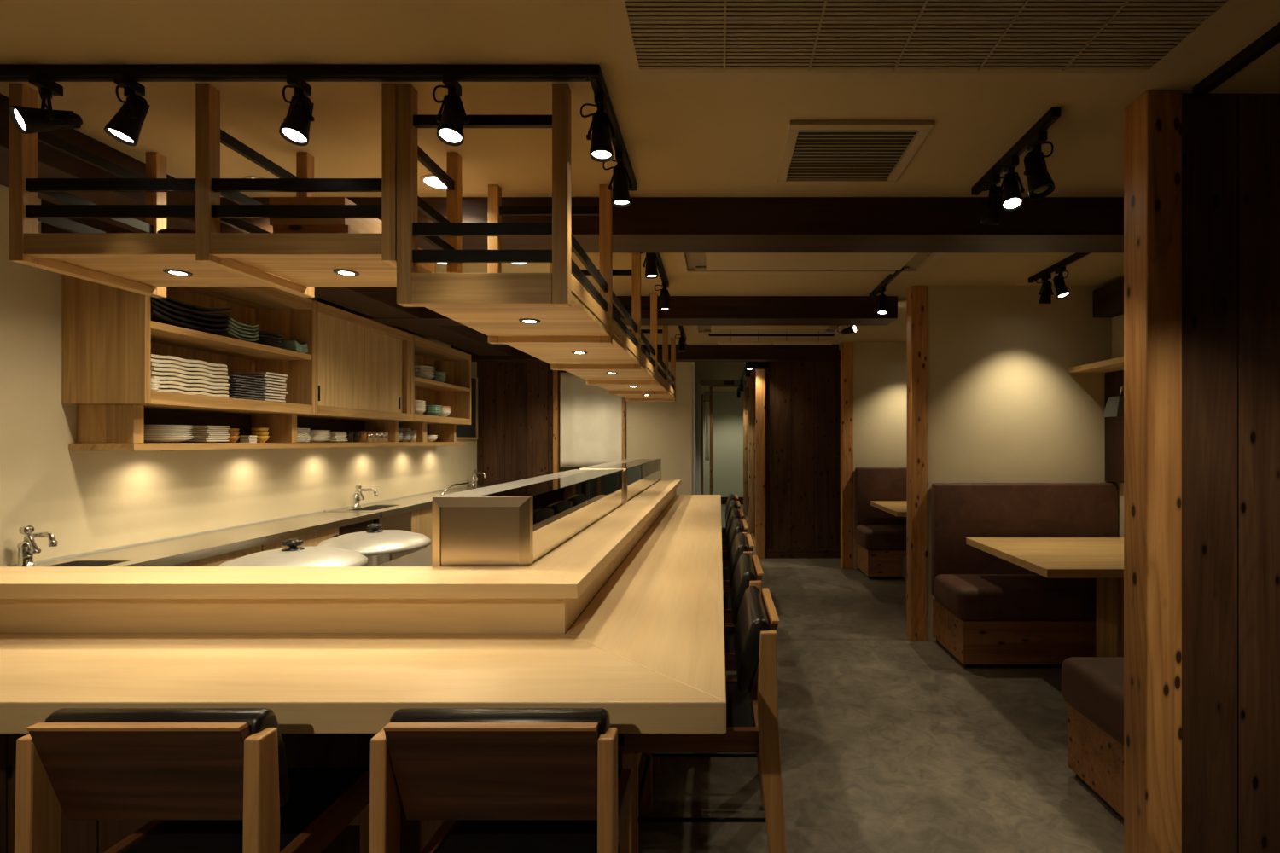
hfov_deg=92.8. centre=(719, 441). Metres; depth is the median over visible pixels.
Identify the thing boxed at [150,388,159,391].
round dish
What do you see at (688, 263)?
air conditioner
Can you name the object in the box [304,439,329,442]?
round plate
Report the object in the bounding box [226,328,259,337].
plate
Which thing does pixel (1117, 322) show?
wall
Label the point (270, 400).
square plate
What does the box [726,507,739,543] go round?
cushion
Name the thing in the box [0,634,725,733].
countertop
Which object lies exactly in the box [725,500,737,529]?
cushion
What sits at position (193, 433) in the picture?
square plate
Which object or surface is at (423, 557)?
countertop
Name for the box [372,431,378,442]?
tumbler
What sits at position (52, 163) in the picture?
ceiling beam
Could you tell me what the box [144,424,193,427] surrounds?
round plate
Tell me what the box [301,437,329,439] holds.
round plate
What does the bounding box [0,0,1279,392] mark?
ceiling
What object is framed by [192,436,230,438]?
square plate
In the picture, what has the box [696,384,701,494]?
door frame
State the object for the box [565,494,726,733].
countertop
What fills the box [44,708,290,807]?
cushion
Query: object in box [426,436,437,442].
bowl
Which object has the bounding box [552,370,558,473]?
timber post
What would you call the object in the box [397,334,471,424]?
upper cabinet
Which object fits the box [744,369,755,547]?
glass wall
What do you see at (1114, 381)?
board
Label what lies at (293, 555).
cooking pot
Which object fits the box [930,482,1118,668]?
bench
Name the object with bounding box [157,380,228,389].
plate
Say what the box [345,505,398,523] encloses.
basin
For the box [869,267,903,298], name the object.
track
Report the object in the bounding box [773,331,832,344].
bar
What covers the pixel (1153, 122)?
timber post
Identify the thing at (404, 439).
patterned bowl
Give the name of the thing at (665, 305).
track spotlight
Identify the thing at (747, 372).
track spotlight
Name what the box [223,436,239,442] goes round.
bowl
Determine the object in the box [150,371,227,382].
plate
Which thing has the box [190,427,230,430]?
square plate
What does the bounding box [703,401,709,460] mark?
cloth
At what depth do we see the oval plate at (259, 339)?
3.35 m
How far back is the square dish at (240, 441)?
3.31 m
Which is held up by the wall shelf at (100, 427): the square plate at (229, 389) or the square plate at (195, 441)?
the square plate at (195, 441)
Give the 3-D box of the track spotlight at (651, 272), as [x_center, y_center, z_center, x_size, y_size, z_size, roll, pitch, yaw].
[-0.344,-0.891,2.987,0.093,0.168,0.067,0,0,38]
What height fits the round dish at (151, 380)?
0.012 m
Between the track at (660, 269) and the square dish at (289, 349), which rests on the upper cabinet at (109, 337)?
the square dish at (289, 349)
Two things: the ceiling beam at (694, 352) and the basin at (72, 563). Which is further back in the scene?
the ceiling beam at (694, 352)
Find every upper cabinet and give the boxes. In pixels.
[61,261,314,414]
[296,300,413,420]
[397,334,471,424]
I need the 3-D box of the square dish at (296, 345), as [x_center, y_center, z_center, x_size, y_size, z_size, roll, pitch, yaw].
[-2.513,-0.552,3.563,0.110,0.025,0.100,0,0,-2]
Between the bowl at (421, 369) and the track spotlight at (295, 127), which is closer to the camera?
the track spotlight at (295, 127)
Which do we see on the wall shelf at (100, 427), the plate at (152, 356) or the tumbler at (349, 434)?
the tumbler at (349, 434)
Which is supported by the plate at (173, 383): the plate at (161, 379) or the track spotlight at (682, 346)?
the plate at (161, 379)
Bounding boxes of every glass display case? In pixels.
[432,469,622,566]
[579,458,660,504]
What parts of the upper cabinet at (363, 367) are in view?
panel, finger pull, sliding door, panel, panel, sliding door, panel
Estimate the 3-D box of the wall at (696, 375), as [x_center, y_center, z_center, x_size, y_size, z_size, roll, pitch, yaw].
[-0.369,0.146,9.775,0.102,2.307,5.450,0,0,0]
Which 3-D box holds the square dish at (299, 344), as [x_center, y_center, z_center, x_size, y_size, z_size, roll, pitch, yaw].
[-2.518,-0.573,3.565,0.110,0.025,0.100,0,0,2]
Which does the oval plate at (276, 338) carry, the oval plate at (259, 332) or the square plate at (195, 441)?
the oval plate at (259, 332)
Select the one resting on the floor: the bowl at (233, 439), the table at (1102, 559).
the table at (1102, 559)
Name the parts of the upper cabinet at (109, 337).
panel, panel, panel, panel, panel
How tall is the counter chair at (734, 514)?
0.791 m
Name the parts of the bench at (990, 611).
backrest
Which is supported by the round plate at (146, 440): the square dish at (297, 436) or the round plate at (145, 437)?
the round plate at (145, 437)
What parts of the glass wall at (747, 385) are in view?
rail, rail, rail, pane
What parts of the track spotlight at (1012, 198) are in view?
cord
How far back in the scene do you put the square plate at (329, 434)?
4.06 m
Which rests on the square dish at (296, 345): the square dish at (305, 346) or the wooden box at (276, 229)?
the square dish at (305, 346)
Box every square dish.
[239,437,256,439]
[239,439,257,441]
[239,441,256,442]
[279,345,308,351]
[280,340,307,346]
[281,342,307,348]
[281,343,308,349]
[281,348,308,353]
[296,428,310,430]
[296,436,310,437]
[296,440,309,442]
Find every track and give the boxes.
[0,64,637,191]
[655,252,669,287]
[678,325,686,341]
[708,333,834,336]
[737,365,745,390]
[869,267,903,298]
[971,107,1060,195]
[1028,252,1091,283]
[1192,22,1279,97]
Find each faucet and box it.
[15,525,58,566]
[351,484,378,507]
[470,469,486,486]
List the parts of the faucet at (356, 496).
lever, spout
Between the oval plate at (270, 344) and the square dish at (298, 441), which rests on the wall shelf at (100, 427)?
the square dish at (298, 441)
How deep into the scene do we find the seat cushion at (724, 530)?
5.65 m
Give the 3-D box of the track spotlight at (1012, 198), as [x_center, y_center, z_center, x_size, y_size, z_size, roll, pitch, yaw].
[1.011,-0.888,2.097,0.082,0.174,0.094,0,0,-22]
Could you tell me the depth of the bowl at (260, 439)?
3.42 m
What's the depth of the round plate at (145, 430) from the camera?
2.82 m
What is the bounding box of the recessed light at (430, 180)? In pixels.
[420,174,446,190]
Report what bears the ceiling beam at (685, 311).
attached to the ceiling
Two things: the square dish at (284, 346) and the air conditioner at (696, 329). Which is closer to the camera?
the square dish at (284, 346)
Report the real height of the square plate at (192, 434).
0.014 m
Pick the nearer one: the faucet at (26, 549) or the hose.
the faucet at (26, 549)
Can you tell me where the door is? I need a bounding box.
[709,387,712,494]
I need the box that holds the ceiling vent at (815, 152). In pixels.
[776,120,934,185]
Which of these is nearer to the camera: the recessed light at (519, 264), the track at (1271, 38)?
the track at (1271, 38)
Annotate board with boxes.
[1105,370,1123,482]
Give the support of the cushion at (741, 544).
on the counter chair at (741, 544)
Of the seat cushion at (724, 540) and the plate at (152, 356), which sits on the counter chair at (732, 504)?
the seat cushion at (724, 540)
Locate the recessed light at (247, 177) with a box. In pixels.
[243,175,264,178]
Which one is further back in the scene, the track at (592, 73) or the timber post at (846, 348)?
the timber post at (846, 348)
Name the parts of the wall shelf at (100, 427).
panel, panel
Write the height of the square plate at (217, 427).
0.014 m
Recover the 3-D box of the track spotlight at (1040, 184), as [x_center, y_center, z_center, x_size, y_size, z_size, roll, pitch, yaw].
[1.019,-0.876,1.927,0.090,0.197,0.099,0,0,24]
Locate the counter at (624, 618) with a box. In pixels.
[0,479,726,852]
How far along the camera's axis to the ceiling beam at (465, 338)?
5.12 m
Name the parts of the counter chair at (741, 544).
seat rail, post, backrest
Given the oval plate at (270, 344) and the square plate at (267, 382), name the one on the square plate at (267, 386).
the square plate at (267, 382)
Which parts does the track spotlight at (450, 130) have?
cord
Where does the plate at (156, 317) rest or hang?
on the upper cabinet at (109, 337)
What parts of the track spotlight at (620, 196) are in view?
cord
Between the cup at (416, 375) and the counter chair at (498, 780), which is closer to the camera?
the counter chair at (498, 780)
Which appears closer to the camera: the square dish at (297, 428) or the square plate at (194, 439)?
the square plate at (194, 439)
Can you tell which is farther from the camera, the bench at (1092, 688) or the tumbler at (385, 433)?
the tumbler at (385, 433)
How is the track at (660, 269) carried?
attached to the ceiling
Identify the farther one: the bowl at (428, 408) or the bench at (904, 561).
the bowl at (428, 408)
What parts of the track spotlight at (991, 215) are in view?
cord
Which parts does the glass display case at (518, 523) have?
panel, frame, plate, glass, glass, glass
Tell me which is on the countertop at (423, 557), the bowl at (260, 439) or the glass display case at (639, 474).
the glass display case at (639, 474)
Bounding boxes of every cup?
[409,430,416,442]
[414,367,420,373]
[414,373,420,378]
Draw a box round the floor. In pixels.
[617,504,1123,852]
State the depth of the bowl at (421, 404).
5.05 m
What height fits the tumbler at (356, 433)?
0.080 m
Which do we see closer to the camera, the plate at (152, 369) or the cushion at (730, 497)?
the plate at (152, 369)
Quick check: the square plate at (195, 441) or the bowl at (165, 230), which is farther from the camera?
the square plate at (195, 441)
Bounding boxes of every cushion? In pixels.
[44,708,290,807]
[122,768,369,852]
[389,708,610,735]
[436,768,621,852]
[618,683,753,746]
[721,528,726,533]
[721,538,727,545]
[721,552,727,559]
[722,569,729,580]
[723,593,732,609]
[724,494,735,517]
[724,628,735,652]
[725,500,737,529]
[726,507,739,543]
[727,518,744,561]
[728,532,749,587]
[730,552,756,625]
[733,586,769,692]
[855,525,906,550]
[901,555,906,580]
[934,574,1095,620]
[1061,657,1123,745]
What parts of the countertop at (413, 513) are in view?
cabinet door, cabinet door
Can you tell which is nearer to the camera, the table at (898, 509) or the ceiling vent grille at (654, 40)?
the ceiling vent grille at (654, 40)
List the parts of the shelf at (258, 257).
post, rail, cross rail, rail, rail, rail, post, post, rail, rail, cross rail, rail, rail, post, post, cross rail, rail, rail, rail, post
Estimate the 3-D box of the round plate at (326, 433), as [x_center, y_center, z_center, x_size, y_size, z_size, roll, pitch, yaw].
[-2.639,-0.048,3.935,0.180,0.022,0.180,0,0,0]
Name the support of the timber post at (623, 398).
on the floor
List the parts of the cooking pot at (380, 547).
lid, knob, pot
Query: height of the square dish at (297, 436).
0.013 m
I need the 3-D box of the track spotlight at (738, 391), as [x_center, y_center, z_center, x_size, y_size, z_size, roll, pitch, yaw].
[0.359,-0.889,11.206,0.076,0.172,0.075,0,0,-40]
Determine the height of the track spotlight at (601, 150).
0.168 m
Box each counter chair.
[14,708,370,852]
[369,708,631,852]
[618,586,786,852]
[651,552,763,777]
[721,494,738,537]
[721,500,740,550]
[721,507,744,568]
[722,518,748,625]
[723,532,754,623]
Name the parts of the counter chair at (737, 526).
seat rail, backrest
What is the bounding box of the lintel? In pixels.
[709,384,744,387]
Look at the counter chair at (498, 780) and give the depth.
1.13 m
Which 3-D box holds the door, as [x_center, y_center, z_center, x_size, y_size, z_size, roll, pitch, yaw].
[-0.135,0.205,10.005,0.050,2.190,0.150,0,0,0]
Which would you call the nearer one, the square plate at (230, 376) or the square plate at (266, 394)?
the square plate at (230, 376)
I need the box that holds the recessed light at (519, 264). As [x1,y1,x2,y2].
[509,262,528,265]
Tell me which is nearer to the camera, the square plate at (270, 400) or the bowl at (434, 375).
the square plate at (270, 400)
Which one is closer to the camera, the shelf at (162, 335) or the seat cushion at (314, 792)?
the seat cushion at (314, 792)
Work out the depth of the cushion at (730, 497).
5.54 m
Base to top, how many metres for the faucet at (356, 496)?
0.173 m
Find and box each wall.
[0,184,477,566]
[477,361,692,497]
[558,372,586,472]
[694,364,703,494]
[699,380,744,386]
[704,392,743,497]
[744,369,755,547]
[765,350,840,549]
[853,342,906,569]
[927,285,1111,640]
[1111,314,1123,537]
[1181,93,1279,852]
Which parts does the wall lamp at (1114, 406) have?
lamp shade, wall arm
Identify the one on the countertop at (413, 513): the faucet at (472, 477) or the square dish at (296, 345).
the faucet at (472, 477)
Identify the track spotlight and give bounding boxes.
[8,72,82,133]
[104,72,150,145]
[279,72,314,145]
[432,72,468,145]
[580,93,615,162]
[602,151,632,207]
[639,252,659,279]
[654,281,671,310]
[674,332,686,352]
[736,388,740,397]
[738,380,744,391]
[744,369,750,377]
[837,325,857,334]
[872,286,889,315]
[977,174,1003,225]
[991,157,1024,211]
[1023,130,1055,199]
[1035,273,1053,303]
[1053,266,1070,299]
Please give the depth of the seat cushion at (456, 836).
1.28 m
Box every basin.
[47,560,129,566]
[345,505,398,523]
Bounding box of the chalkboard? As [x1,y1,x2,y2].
[455,375,477,439]
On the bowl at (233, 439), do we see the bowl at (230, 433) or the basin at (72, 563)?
the bowl at (230, 433)
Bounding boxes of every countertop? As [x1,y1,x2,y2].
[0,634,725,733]
[8,511,379,566]
[323,483,494,547]
[376,546,432,566]
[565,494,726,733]
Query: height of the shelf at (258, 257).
0.499 m
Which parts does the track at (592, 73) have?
rail, rail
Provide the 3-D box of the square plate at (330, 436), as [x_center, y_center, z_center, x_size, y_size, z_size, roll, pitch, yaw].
[-2.633,-0.027,4.113,0.120,0.015,0.120,0,0,1]
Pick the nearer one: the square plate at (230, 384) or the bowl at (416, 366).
the square plate at (230, 384)
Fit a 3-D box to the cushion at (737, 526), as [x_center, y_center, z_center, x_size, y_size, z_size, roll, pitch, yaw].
[0.098,0.617,3.792,0.094,0.214,0.408,0,0,0]
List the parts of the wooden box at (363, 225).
panel, panel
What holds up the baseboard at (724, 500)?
attached to the wall at (727, 408)
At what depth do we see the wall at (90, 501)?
2.78 m
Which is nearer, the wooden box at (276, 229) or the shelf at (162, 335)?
the wooden box at (276, 229)
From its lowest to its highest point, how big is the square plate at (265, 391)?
0.016 m
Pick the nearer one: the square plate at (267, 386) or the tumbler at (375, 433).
the square plate at (267, 386)
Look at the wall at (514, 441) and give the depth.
6.98 m
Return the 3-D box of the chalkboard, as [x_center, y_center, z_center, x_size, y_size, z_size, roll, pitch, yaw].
[-2.784,-0.375,6.545,0.031,0.710,0.770,0,0,0]
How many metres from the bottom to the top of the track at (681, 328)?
0.034 m
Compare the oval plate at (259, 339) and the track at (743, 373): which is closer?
the oval plate at (259, 339)
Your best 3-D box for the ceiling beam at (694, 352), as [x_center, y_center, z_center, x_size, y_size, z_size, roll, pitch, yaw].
[-0.777,-0.929,6.400,4.045,0.156,0.200,0,0,0]
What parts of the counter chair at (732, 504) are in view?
seat rail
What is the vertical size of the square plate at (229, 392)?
0.015 m
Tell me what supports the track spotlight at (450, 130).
attached to the track at (592, 73)
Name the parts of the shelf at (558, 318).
post, cross rail, post, cross rail, post, post, rail, rail, post, edge rail, cross rail, post, post, cross rail, rail, rail, edge rail, post, cross rail, rail, rail, edge rail, cross rail, post, rail, rail, edge rail, post, rail, rail, edge rail, post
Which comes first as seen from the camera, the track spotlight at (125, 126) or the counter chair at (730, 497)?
the track spotlight at (125, 126)
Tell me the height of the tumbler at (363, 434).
0.080 m
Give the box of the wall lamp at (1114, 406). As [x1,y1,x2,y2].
[1101,384,1123,417]
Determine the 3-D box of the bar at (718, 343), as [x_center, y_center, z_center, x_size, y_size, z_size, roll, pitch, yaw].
[0.223,-0.928,5.350,0.485,0.157,0.030,0,0,0]
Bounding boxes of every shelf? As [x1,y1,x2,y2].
[9,83,462,297]
[69,404,464,451]
[150,320,311,360]
[396,83,675,401]
[414,377,470,391]
[1068,356,1123,372]
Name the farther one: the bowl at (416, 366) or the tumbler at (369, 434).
the bowl at (416, 366)
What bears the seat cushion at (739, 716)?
on the counter chair at (755, 729)
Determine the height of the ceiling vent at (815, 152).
0.016 m
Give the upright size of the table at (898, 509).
0.700 m
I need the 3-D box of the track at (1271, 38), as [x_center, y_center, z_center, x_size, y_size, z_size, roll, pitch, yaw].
[1.360,-0.990,0.960,0.030,0.034,1.520,0,0,0]
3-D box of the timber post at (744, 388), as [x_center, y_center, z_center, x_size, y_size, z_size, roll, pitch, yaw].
[0.453,0.146,10.240,0.095,2.307,0.080,0,0,0]
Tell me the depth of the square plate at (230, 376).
3.19 m
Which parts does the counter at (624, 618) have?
panel, panel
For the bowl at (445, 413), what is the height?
0.060 m
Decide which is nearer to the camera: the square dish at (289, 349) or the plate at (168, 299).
the plate at (168, 299)
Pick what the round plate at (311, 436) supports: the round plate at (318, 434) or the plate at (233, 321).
the round plate at (318, 434)
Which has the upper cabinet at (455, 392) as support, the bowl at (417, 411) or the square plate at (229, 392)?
the bowl at (417, 411)
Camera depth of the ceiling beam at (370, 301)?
3.75 m
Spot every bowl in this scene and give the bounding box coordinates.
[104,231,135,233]
[157,228,195,233]
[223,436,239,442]
[224,432,239,436]
[225,428,239,432]
[250,427,268,431]
[250,431,269,436]
[251,436,269,442]
[399,437,411,442]
[414,365,434,369]
[414,400,425,402]
[414,402,425,405]
[414,404,425,407]
[414,407,425,409]
[414,408,425,414]
[419,371,434,375]
[420,368,434,372]
[420,373,434,379]
[423,411,442,416]
[424,405,442,407]
[424,407,442,409]
[424,408,442,411]
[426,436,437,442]
[430,378,446,383]
[432,373,446,376]
[433,371,446,374]
[433,376,446,378]
[437,410,451,417]
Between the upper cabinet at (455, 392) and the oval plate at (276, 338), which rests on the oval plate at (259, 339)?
the oval plate at (276, 338)
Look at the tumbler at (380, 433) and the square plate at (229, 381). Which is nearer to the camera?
the square plate at (229, 381)
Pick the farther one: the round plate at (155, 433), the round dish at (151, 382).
the round plate at (155, 433)
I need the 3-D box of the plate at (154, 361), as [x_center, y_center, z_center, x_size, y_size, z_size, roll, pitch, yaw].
[-2.604,-0.357,2.850,0.250,0.018,0.410,0,0,0]
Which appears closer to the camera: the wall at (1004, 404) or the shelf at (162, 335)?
the shelf at (162, 335)
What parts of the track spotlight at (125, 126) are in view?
cord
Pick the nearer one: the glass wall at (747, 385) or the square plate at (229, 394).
the square plate at (229, 394)
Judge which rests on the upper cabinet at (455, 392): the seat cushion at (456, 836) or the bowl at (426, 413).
the bowl at (426, 413)
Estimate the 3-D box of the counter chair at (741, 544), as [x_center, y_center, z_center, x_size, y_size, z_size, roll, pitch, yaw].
[-0.049,0.905,3.172,0.495,0.791,0.445,0,0,0]
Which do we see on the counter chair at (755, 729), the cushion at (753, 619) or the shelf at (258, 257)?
the cushion at (753, 619)
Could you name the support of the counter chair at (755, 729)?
on the floor
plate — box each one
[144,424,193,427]
[144,426,193,430]
[144,429,191,431]
[144,431,192,434]
[144,433,191,436]
[144,436,193,438]
[144,438,192,442]
[150,296,231,316]
[150,297,231,321]
[150,303,230,326]
[150,309,230,331]
[150,354,226,367]
[150,358,227,371]
[150,362,227,375]
[150,366,229,378]
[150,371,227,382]
[150,375,229,386]
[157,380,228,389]
[157,384,228,394]
[157,389,228,397]
[161,295,232,311]
[183,440,228,442]
[188,430,228,431]
[188,434,230,436]
[189,437,227,440]
[190,425,229,428]
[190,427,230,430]
[192,431,228,434]
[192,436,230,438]
[200,316,259,326]
[200,320,259,330]
[200,324,259,334]
[200,331,259,341]
[212,388,265,392]
[213,380,267,385]
[223,378,266,383]
[225,385,266,389]
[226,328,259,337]
[226,375,266,380]
[226,393,265,397]
[227,383,265,387]
[227,390,265,395]
[228,395,265,400]
[232,372,287,377]
[240,375,286,379]
[242,330,284,337]
[249,341,284,348]
[255,334,284,340]
[255,337,283,343]
[255,389,287,394]
[255,393,285,396]
[255,395,285,399]
[256,387,285,390]
[260,399,285,402]
[261,378,285,382]
[261,384,286,388]
[262,381,286,385]
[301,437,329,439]
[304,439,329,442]
[305,431,329,434]
[308,430,330,431]
[308,433,329,436]
[308,435,330,437]
[325,440,348,442]
[326,434,346,436]
[327,436,346,437]
[327,438,347,440]
[329,431,346,433]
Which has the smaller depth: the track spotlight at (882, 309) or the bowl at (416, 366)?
the track spotlight at (882, 309)
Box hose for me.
[441,482,468,495]
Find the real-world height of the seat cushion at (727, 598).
0.062 m
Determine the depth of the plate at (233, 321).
3.13 m
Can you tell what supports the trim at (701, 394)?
attached to the wall at (696, 375)
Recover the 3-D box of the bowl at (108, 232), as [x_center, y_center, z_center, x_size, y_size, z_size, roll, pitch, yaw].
[-1.860,-0.602,1.930,0.150,0.087,0.150,0,0,0]
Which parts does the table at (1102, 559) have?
table leg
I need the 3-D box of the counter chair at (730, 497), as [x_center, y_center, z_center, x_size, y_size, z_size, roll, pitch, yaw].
[-0.049,0.905,5.652,0.495,0.791,0.445,0,0,0]
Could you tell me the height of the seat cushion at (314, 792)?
0.062 m
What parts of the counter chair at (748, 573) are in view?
leg, seat rail, seat rail, post, backrest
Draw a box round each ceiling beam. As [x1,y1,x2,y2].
[0,93,195,232]
[40,197,1123,252]
[295,282,418,317]
[316,296,897,325]
[397,325,511,355]
[451,344,838,361]
[1092,278,1123,317]
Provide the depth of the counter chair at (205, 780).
1.13 m
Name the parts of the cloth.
cloth panel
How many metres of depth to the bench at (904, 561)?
4.41 m
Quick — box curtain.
[558,371,622,467]
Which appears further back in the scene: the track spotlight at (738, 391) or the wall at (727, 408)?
the wall at (727, 408)
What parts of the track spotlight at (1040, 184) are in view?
cord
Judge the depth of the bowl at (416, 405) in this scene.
5.04 m
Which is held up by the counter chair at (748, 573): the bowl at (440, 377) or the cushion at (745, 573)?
the cushion at (745, 573)
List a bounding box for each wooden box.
[269,197,381,233]
[273,225,362,233]
[417,246,436,273]
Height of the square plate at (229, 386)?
0.015 m
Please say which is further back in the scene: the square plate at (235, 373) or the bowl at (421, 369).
the bowl at (421, 369)
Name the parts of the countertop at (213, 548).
cabinet door, cabinet door, cabinet door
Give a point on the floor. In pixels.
(889, 744)
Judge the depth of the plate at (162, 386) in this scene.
2.84 m
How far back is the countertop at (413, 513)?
4.79 m
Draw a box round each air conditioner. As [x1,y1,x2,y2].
[674,252,946,273]
[692,325,847,333]
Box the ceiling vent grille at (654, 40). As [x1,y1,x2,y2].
[602,0,1251,81]
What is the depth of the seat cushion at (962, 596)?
3.42 m
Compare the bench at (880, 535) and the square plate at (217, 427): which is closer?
the square plate at (217, 427)
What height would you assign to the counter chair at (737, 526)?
0.791 m
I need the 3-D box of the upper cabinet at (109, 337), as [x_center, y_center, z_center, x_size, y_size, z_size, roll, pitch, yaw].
[-2.622,-0.505,3.111,0.355,0.690,1.081,0,0,0]
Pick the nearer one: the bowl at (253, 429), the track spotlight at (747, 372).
the bowl at (253, 429)
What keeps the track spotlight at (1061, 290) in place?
attached to the track at (1070, 259)
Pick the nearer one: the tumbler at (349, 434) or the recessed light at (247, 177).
the recessed light at (247, 177)
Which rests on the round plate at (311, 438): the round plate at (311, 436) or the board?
the round plate at (311, 436)
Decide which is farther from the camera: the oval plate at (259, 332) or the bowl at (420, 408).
the bowl at (420, 408)
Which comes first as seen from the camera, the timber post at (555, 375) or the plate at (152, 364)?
the plate at (152, 364)
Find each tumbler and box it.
[343,430,353,442]
[352,430,360,442]
[359,431,366,442]
[366,431,372,442]
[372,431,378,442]
[378,431,383,442]
[383,431,388,442]
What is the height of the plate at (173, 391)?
0.018 m
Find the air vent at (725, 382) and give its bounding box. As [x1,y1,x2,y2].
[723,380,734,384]
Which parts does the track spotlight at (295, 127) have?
cord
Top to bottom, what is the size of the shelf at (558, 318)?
0.621 m
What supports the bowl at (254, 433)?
on the bowl at (260, 439)
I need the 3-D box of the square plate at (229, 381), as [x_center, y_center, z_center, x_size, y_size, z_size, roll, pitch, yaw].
[-2.583,-0.305,3.203,0.220,0.015,0.215,0,0,-1]
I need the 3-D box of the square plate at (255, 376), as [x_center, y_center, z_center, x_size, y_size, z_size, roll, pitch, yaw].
[-2.596,-0.357,3.416,0.200,0.016,0.160,0,0,3]
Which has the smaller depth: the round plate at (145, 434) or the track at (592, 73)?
the track at (592, 73)
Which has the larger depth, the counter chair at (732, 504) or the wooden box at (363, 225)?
the counter chair at (732, 504)
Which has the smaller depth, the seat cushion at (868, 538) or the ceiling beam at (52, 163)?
the ceiling beam at (52, 163)
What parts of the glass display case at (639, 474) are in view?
frame, plate, glass, glass, glass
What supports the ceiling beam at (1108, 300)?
attached to the wall at (1117, 322)
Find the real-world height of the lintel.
0.035 m
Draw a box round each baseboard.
[721,497,743,504]
[765,549,840,558]
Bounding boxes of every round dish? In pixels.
[150,378,159,381]
[150,381,159,383]
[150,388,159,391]
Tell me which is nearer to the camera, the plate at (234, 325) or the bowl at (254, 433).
the plate at (234, 325)
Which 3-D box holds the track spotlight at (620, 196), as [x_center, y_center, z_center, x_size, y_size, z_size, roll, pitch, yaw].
[-0.344,-0.891,2.067,0.093,0.168,0.068,0,0,37]
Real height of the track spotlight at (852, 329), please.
0.134 m
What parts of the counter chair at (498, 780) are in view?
post, seat rail, backrest, post, seat rail, leg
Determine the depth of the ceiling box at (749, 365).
6.54 m
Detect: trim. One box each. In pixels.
[692,361,694,494]
[701,394,703,494]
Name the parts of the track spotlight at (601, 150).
cord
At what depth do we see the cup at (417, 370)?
5.04 m
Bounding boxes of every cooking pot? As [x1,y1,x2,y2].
[218,539,367,566]
[315,523,430,566]
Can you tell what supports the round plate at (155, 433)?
on the round plate at (145, 434)
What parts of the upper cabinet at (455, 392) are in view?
panel, panel, panel, panel, panel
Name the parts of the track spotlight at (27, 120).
cord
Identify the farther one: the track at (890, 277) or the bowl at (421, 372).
the bowl at (421, 372)
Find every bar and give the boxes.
[716,331,772,345]
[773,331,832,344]
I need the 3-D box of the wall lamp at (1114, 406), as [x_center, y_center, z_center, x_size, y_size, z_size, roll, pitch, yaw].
[2.418,-0.251,3.620,0.166,0.212,0.140,0,0,0]
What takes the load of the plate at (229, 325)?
on the plate at (232, 331)
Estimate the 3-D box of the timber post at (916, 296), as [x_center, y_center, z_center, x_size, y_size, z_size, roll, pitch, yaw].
[1.298,0.146,3.969,0.107,2.307,0.103,0,0,0]
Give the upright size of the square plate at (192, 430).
0.014 m
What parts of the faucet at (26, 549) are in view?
lever, spout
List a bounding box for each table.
[870,500,906,517]
[965,537,1123,657]
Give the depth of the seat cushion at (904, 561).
4.39 m
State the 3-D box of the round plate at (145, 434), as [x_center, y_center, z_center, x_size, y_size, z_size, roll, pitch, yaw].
[-2.667,-0.023,2.884,0.230,0.022,0.230,0,0,1]
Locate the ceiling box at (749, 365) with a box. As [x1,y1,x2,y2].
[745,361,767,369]
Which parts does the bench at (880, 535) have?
backrest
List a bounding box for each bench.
[855,467,906,579]
[901,555,906,613]
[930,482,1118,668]
[1061,657,1123,821]
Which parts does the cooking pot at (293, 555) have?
knob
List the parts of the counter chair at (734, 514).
seat rail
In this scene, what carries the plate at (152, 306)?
on the plate at (156, 317)
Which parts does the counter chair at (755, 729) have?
leg, rail, leg, seat rail, seat rail, rail, post, backrest, post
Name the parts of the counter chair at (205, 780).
post, seat rail, backrest, post, seat rail, rail, leg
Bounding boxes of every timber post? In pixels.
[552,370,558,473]
[622,396,625,459]
[743,381,745,517]
[749,369,752,534]
[755,369,765,558]
[840,342,853,569]
[906,285,927,641]
[1123,90,1181,852]
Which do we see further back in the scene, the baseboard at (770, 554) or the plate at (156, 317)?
the baseboard at (770, 554)
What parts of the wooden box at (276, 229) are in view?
panel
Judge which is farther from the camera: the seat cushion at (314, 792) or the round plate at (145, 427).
the round plate at (145, 427)
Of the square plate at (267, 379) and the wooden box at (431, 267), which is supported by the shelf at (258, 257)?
the wooden box at (431, 267)
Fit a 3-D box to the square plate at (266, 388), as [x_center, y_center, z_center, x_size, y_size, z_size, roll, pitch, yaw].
[-2.603,-0.291,3.418,0.200,0.016,0.160,0,0,1]
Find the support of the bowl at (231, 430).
on the bowl at (230, 433)
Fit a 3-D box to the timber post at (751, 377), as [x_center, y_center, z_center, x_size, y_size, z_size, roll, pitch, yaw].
[0.453,0.146,8.240,0.095,2.307,0.080,0,0,0]
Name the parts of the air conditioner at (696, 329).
intake panel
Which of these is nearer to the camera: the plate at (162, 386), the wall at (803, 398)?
the plate at (162, 386)
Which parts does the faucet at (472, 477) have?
spout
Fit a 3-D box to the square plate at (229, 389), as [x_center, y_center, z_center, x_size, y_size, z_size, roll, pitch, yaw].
[-2.586,-0.265,3.200,0.220,0.015,0.215,0,0,-2]
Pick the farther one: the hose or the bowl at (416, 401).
the hose
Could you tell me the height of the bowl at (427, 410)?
0.045 m
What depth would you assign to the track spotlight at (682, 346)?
5.43 m
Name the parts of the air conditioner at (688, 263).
intake panel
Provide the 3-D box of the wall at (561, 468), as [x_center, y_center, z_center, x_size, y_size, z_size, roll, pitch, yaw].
[-1.500,0.146,7.625,1.400,2.307,0.050,0,0,0]

